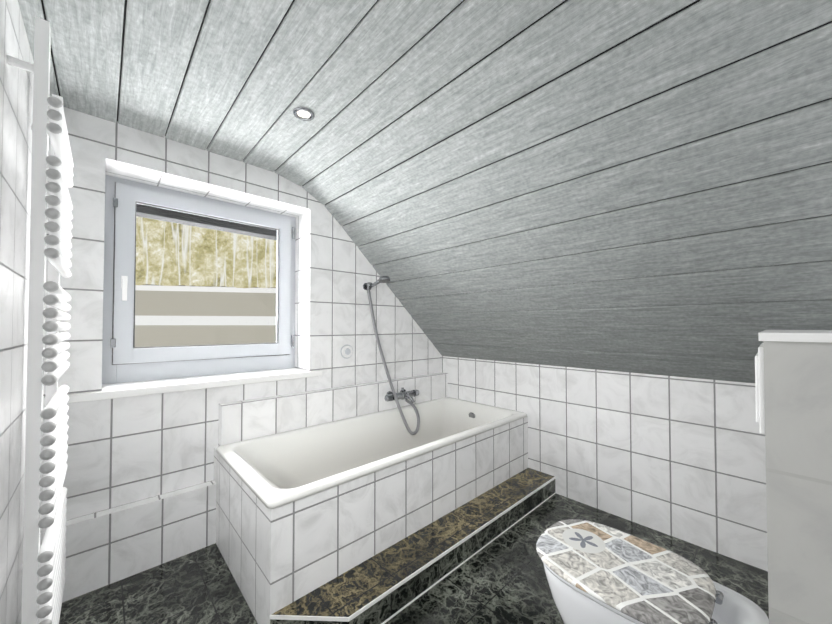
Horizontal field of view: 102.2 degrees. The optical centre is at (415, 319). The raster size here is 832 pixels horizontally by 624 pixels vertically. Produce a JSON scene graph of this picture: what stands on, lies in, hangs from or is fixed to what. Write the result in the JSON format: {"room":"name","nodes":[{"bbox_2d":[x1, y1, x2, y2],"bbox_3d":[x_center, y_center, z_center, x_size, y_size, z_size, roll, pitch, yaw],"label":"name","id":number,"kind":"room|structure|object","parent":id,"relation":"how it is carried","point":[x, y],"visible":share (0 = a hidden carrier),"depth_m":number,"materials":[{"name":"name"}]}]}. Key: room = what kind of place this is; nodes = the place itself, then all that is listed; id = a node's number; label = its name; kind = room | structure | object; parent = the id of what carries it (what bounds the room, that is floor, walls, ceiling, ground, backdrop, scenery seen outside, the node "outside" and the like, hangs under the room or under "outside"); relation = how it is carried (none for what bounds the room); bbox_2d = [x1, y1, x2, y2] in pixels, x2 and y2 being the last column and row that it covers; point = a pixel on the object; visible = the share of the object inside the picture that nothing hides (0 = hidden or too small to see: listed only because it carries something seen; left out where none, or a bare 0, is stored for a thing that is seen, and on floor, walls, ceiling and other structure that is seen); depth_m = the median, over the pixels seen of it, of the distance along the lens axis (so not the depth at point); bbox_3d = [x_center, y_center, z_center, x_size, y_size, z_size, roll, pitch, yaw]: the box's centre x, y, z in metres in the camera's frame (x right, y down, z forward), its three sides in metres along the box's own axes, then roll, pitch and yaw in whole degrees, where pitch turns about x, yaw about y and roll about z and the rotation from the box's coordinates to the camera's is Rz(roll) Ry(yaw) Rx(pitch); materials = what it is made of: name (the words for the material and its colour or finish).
{"room":"bathroom","nodes":[
{"label":"bathroom","id":0,"kind":"room"},
{"bbox_2d":[0,0,33,623],"bbox_3d":[-0.923,-0.093,0.567,0.150,2.750,3.195,1,-1,-43],"label":"wall","id":1,"kind":"structure","parent":0,"point":[16,101],"depth_m":1.10,"materials":[{"name":"white tile"}]},
{"bbox_2d":[7,16,73,623],"bbox_3d":[-1.309,0.093,1.172,0.116,2.000,0.558,1,-1,-43],"label":"radiator","id":2,"kind":"object","parent":1,"relation":"attached to","point":[43,568],"visible":1,"depth_m":1.01,"materials":[{"name":"white metal"}]},
{"bbox_2d":[214,448,265,623],"bbox_3d":[-0.873,1.033,1.664,0.022,0.540,0.810,1,-1,-43],"label":"wall","id":3,"kind":"structure","parent":0,"point":[240,515],"depth_m":1.62,"materials":[{"name":"tile"}]},
{"bbox_2d":[41,107,441,519],"bbox_3d":[-1.356,-0.064,2.129,4.550,2.750,0.320,1,-1,-43],"label":"wall","id":4,"kind":"structure","parent":0,"point":[123,451],"depth_m":1.93,"materials":[{"name":"white tile"}]},
{"bbox_2d":[43,175,321,405],"bbox_3d":[-1.363,-0.230,2.187,1.385,1.275,0.490,1,-1,-43],"label":"window","id":5,"kind":"structure","parent":4,"relation":"in","point":[142,389],"depth_m":2.10,"materials":[{"name":"white plastic"}]},
{"bbox_2d":[340,345,352,358],"bbox_3d":[-0.541,0.251,2.649,0.112,0.112,0.024,1,-1,-43],"label":"socket","id":6,"kind":"object","parent":4,"relation":"attached to","point":[346,351],"visible":1,"depth_m":2.64,"materials":[{"name":"white plastic"}]},
{"bbox_2d":[363,276,419,434],"bbox_3d":[-0.153,0.298,2.779,0.501,1.260,0.299,1,-1,-33],"label":"shower","id":7,"kind":"object","parent":4,"relation":"attached to","point":[403,394],"visible":1,"depth_m":2.75,"materials":[{"name":"silver metal"}]},
{"bbox_2d":[40,372,447,602],"bbox_3d":[-0.711,0.917,2.445,2.750,0.800,0.071,1,-1,-43],"label":"wall","id":8,"kind":"structure","parent":0,"point":[110,546],"depth_m":1.88,"materials":[{"name":"white tile"}]},
{"bbox_2d":[216,397,526,508],"bbox_3d":[-0.133,0.958,2.335,2.035,0.425,0.870,1,-1,-43],"label":"bathtub","id":9,"kind":"object","parent":8,"relation":"attached to","point":[274,471],"visible":0.77,"depth_m":2.32,"materials":[{"name":"white ceramic"}]},
{"bbox_2d":[262,416,527,623],"bbox_3d":[0.157,1.040,2.036,2.035,0.540,0.022,1,-1,-43],"label":"bathtub surround","id":10,"kind":"structure","parent":0,"point":[278,558],"depth_m":1.67,"materials":[{"name":"tile"}]},
{"bbox_2d":[59,494,768,623],"bbox_3d":[-0.368,1.341,1.044,4.550,0.100,3.175,1,-1,-43],"label":"floor","id":11,"kind":"structure","parent":0,"point":[501,579],"depth_m":1.63,"materials":[{"name":"stone"}]},
{"bbox_2d":[270,468,555,623],"bbox_3d":[0.241,1.244,1.940,2.038,0.127,0.227,1,-1,-43],"label":"step","id":12,"kind":"structure","parent":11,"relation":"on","point":[386,585],"depth_m":1.66,"materials":[{"name":"stone"}]},
{"bbox_2d":[536,519,768,623],"bbox_3d":[0.752,1.035,1.147,0.432,0.365,0.636,1,-1,-43],"label":"toilet","id":13,"kind":"object","parent":11,"relation":"on","point":[596,573],"visible":1,"depth_m":1.11,"materials":[{"name":"white ceramic"}]},
{"bbox_2d":[18,0,831,382],"bbox_3d":[-0.456,-0.402,0.996,4.511,1.447,2.615,1,-1,-43],"label":"ceiling","id":14,"kind":"structure","parent":0,"point":[638,186],"depth_m":1.40,"materials":[{"name":"grey wood"}]},
{"bbox_2d":[293,107,314,120],"bbox_3d":[-0.556,-1.018,1.663,0.104,0.008,0.104,1,-1,-43],"label":"recessed light","id":15,"kind":"object","parent":14,"relation":"in","point":[303,113],"visible":1,"depth_m":1.66,"materials":[{"name":"silver metal"}]},
{"bbox_2d":[442,356,767,570],"bbox_3d":[1.233,0.828,2.563,0.250,0.983,3.195,1,-1,-43],"label":"wall","id":16,"kind":"structure","parent":0,"point":[683,458],"depth_m":2.13,"materials":[{"name":"white tile"}]},
{"bbox_2d":[758,330,831,623],"bbox_3d":[1.430,0.666,1.169,1.368,1.255,0.283,1,-1,-43],"label":"wall","id":17,"kind":"structure","parent":0,"point":[798,399],"depth_m":0.77,"materials":[{"name":"tile"}]},
{"bbox_2d":[755,343,764,434],"bbox_3d":[1.036,0.190,1.006,0.340,0.230,0.018,1,-1,-43],"label":"flush plate","id":18,"kind":"object","parent":17,"relation":"attached to","point":[759,387],"visible":0.85,"depth_m":0.89,"materials":[{"name":"white plastic"}]},
{"label":"outside","id":19,"kind":"structure","parent":0,"visible":0},
{"bbox_2d":[135,216,285,372],"bbox_3d":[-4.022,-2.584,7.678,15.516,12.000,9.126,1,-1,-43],"label":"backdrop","id":20,"kind":"structure","parent":19,"point":[194,247],"depth_m":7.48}
]}

